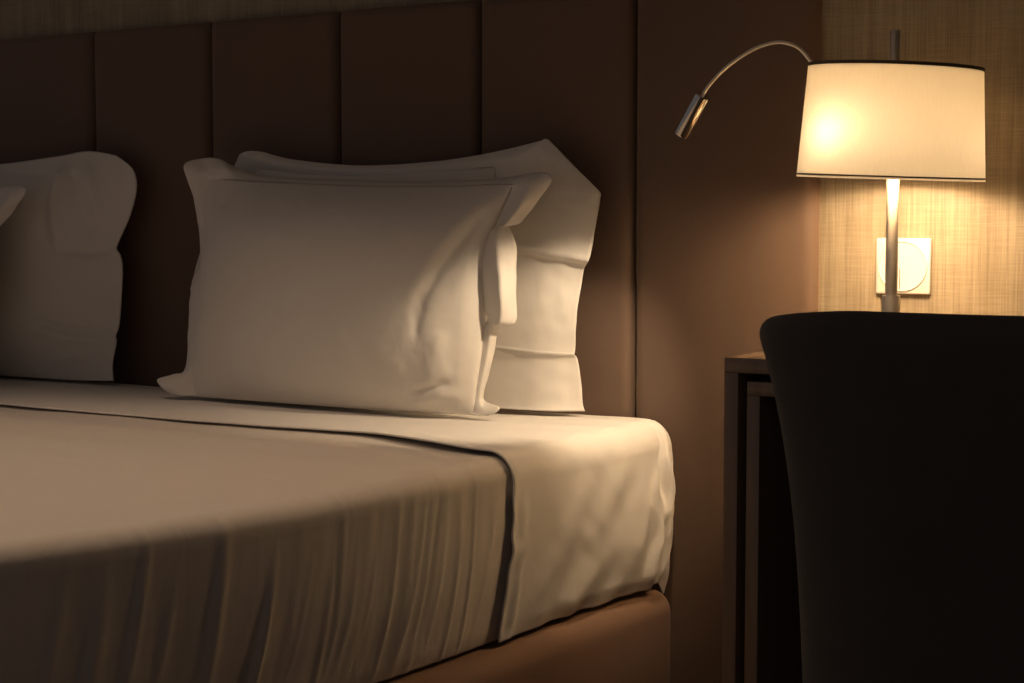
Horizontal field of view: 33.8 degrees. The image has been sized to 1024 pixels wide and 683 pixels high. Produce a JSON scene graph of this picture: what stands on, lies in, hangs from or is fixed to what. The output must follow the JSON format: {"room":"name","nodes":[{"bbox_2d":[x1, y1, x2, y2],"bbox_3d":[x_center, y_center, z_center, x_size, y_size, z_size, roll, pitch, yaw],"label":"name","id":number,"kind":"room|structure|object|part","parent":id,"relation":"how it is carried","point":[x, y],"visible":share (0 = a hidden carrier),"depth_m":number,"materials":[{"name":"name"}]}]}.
{"room":"bedroom","nodes":[
{"label":"bedroom","id":0,"kind":"room"},
{"bbox_2d":[0,0,1023,400],"bbox_3d":[-0.108,-0.610,3.189,6.200,2.600,0.120,2,5,32],"label":"wall","id":1,"kind":"structure","parent":0,"point":[975,229],"depth_m":2.68,"materials":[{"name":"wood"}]},
{"bbox_2d":[0,0,822,682],"bbox_3d":[-0.613,0.002,3.461,2.618,1.302,0.024,2,5,32],"label":"headboard","id":2,"kind":"object","parent":1,"relation":"attached to","point":[728,231],"visible":0.34,"depth_m":2.97,"materials":[{"name":"brown fabric"}]},
{"bbox_3d":[-1.032,-0.016,3.721,0.323,1.302,0.024,2,5,32],"label":"panel","id":3,"kind":"part","parent":2,"relation":"part of","materials":[{"name":"brown fabric"}]},
{"bbox_3d":[-0.752,-0.004,3.548,0.326,1.302,0.024,2,5,32],"label":"panel","id":4,"kind":"part","parent":2,"relation":"part of","materials":[{"name":"brown fabric"}]},
{"bbox_3d":[-0.473,0.008,3.374,0.324,1.302,0.024,2,5,32],"label":"panel","id":5,"kind":"part","parent":2,"relation":"part of","materials":[{"name":"brown fabric"}]},
{"bbox_3d":[-0.197,0.019,3.203,0.319,1.302,0.024,2,5,32],"label":"panel","id":6,"kind":"part","parent":2,"relation":"part of","materials":[{"name":"brown fabric"}]},
{"bbox_3d":[0.077,0.031,3.033,0.316,1.302,0.024,2,5,32],"label":"panel","id":7,"kind":"part","parent":2,"relation":"part of","materials":[{"name":"brown fabric"}]},
{"bbox_3d":[0.357,0.043,2.859,0.334,1.302,0.024,2,5,32],"label":"panel","id":8,"kind":"part","parent":2,"relation":"part of","materials":[{"name":"brown fabric"}]},
{"bbox_2d":[876,238,931,294],"bbox_3d":[0.624,-0.120,2.689,0.089,0.089,0.011,2,5,32],"label":"wall switch","id":9,"kind":"object","parent":1,"relation":"attached to","point":[914,254],"visible":0.88,"depth_m":2.68,"materials":[{"name":"white plastic"}]},
{"bbox_3d":[-1.011,0.837,1.834,6.440,0.100,3.540,2,5,32],"label":"floor","id":10,"kind":"structure","parent":0,"visible":0},
{"bbox_2d":[378,451,669,682],"bbox_3d":[-1.233,0.449,2.629,2.286,0.563,2.078,2,5,32],"label":"bed","id":11,"kind":"object","parent":10,"relation":"on","point":[624,639],"visible":0.02,"depth_m":2.65,"materials":[{"name":"brown fabric"}]},
{"bbox_2d":[0,405,512,682],"bbox_3d":[-1.331,0.305,2.471,2.257,0.286,1.709,2,5,32],"label":"bedspread","id":12,"kind":"object","parent":11,"relation":"on","point":[133,549],"visible":0.98,"depth_m":2.14,"materials":[{"name":"fabric"}]},
{"bbox_2d":[0,376,675,642],"bbox_3d":[-0.818,0.257,3.276,2.294,0.306,0.528,2,5,32],"label":"sheet","id":13,"kind":"object","parent":11,"relation":"on","point":[593,500],"visible":0.94,"depth_m":2.75,"materials":[{"name":"white fabric"}]},
{"bbox_2d":[0,185,25,225],"bbox_3d":[-1.385,-0.176,3.646,0.858,0.500,0.161,3,5,34],"label":"pillow","id":14,"kind":"object","parent":13,"relation":"on","point":[10,195],"visible":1,"depth_m":3.46,"materials":[{"name":"white fabric"}]},
{"bbox_2d":[0,151,136,380],"bbox_3d":[-1.287,-0.172,3.764,1.192,0.484,0.104,2,5,32],"label":"pillow","id":15,"kind":"object","parent":13,"relation":"on","point":[61,264],"visible":0.94,"depth_m":3.53,"materials":[{"name":"white fabric"}]},
{"bbox_2d":[157,158,551,415],"bbox_3d":[-0.313,-0.112,3.049,0.838,0.458,0.158,2,5,32],"label":"pillow","id":16,"kind":"object","parent":13,"relation":"on","point":[358,294],"visible":1,"depth_m":2.97,"materials":[{"name":"white fabric"}]},
{"bbox_2d":[190,139,600,411],"bbox_3d":[-0.249,-0.128,3.140,0.930,0.480,0.094,2,5,32],"label":"pillow","id":17,"kind":"object","parent":13,"relation":"on","point":[535,366],"visible":0.29,"depth_m":2.94,"materials":[{"name":"white fabric"}]},
{"bbox_2d":[722,351,801,682],"bbox_3d":[0.971,0.395,2.205,1.298,0.730,0.485,2,5,32],"label":"desk","id":18,"kind":"object","parent":10,"relation":"on","point":[761,632],"visible":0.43,"depth_m":2.33,"materials":[{"name":"brown wood"}]},
{"bbox_3d":[0.429,0.382,2.542,0.021,0.709,0.485,2,5,32],"label":"panel","id":19,"kind":"part","parent":18,"relation":"part of","materials":[{"name":"brown wood"}]},
{"bbox_3d":[0.967,0.412,2.200,1.233,0.698,0.461,2,5,32],"label":"frame","id":20,"kind":"part","parent":18,"relation":"part of","materials":[{"name":"brown wood"}]},
{"bbox_2d":[674,30,985,311],"bbox_3d":[0.483,-0.230,2.558,0.461,0.468,0.276,2,5,32],"label":"table lamp","id":21,"kind":"object","parent":18,"relation":"on","point":[894,119],"visible":0.88,"depth_m":2.39,"materials":[{"name":"white fabric"}]},
{"bbox_3d":[0.427,-0.400,2.539,0.292,0.106,0.018,1,4,18],"label":"reading arm","id":22,"kind":"part","parent":21,"relation":"part of","materials":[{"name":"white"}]},
{"bbox_3d":[0.562,-0.325,2.502,0.274,0.180,0.274,2,5,32],"label":"lamp shade","id":23,"kind":"part","parent":21,"relation":"part of","materials":[{"name":"beige fabric"}]},
{"bbox_3d":[0.562,-0.246,2.508,0.276,0.016,0.276,2,5,32],"label":"trim","id":24,"kind":"part","parent":21,"relation":"part of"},
{"bbox_3d":[0.567,-0.264,2.507,0.018,0.392,0.018,2,5,32],"label":"stem","id":25,"kind":"part","parent":21,"relation":"part of","materials":[{"name":"silver metal"}]},
{"bbox_3d":[0.568,-0.405,2.497,0.256,0.020,0.256,2,5,32],"label":"trim","id":26,"kind":"part","parent":21,"relation":"part of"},
{"bbox_2d":[760,311,1023,682],"bbox_3d":[0.592,0.375,1.789,0.590,0.828,0.547,2,5,32],"label":"chair","id":27,"kind":"object","parent":10,"relation":"on","point":[903,433],"visible":1,"depth_m":1.61,"materials":[{"name":"grey fabric"}]}
]}

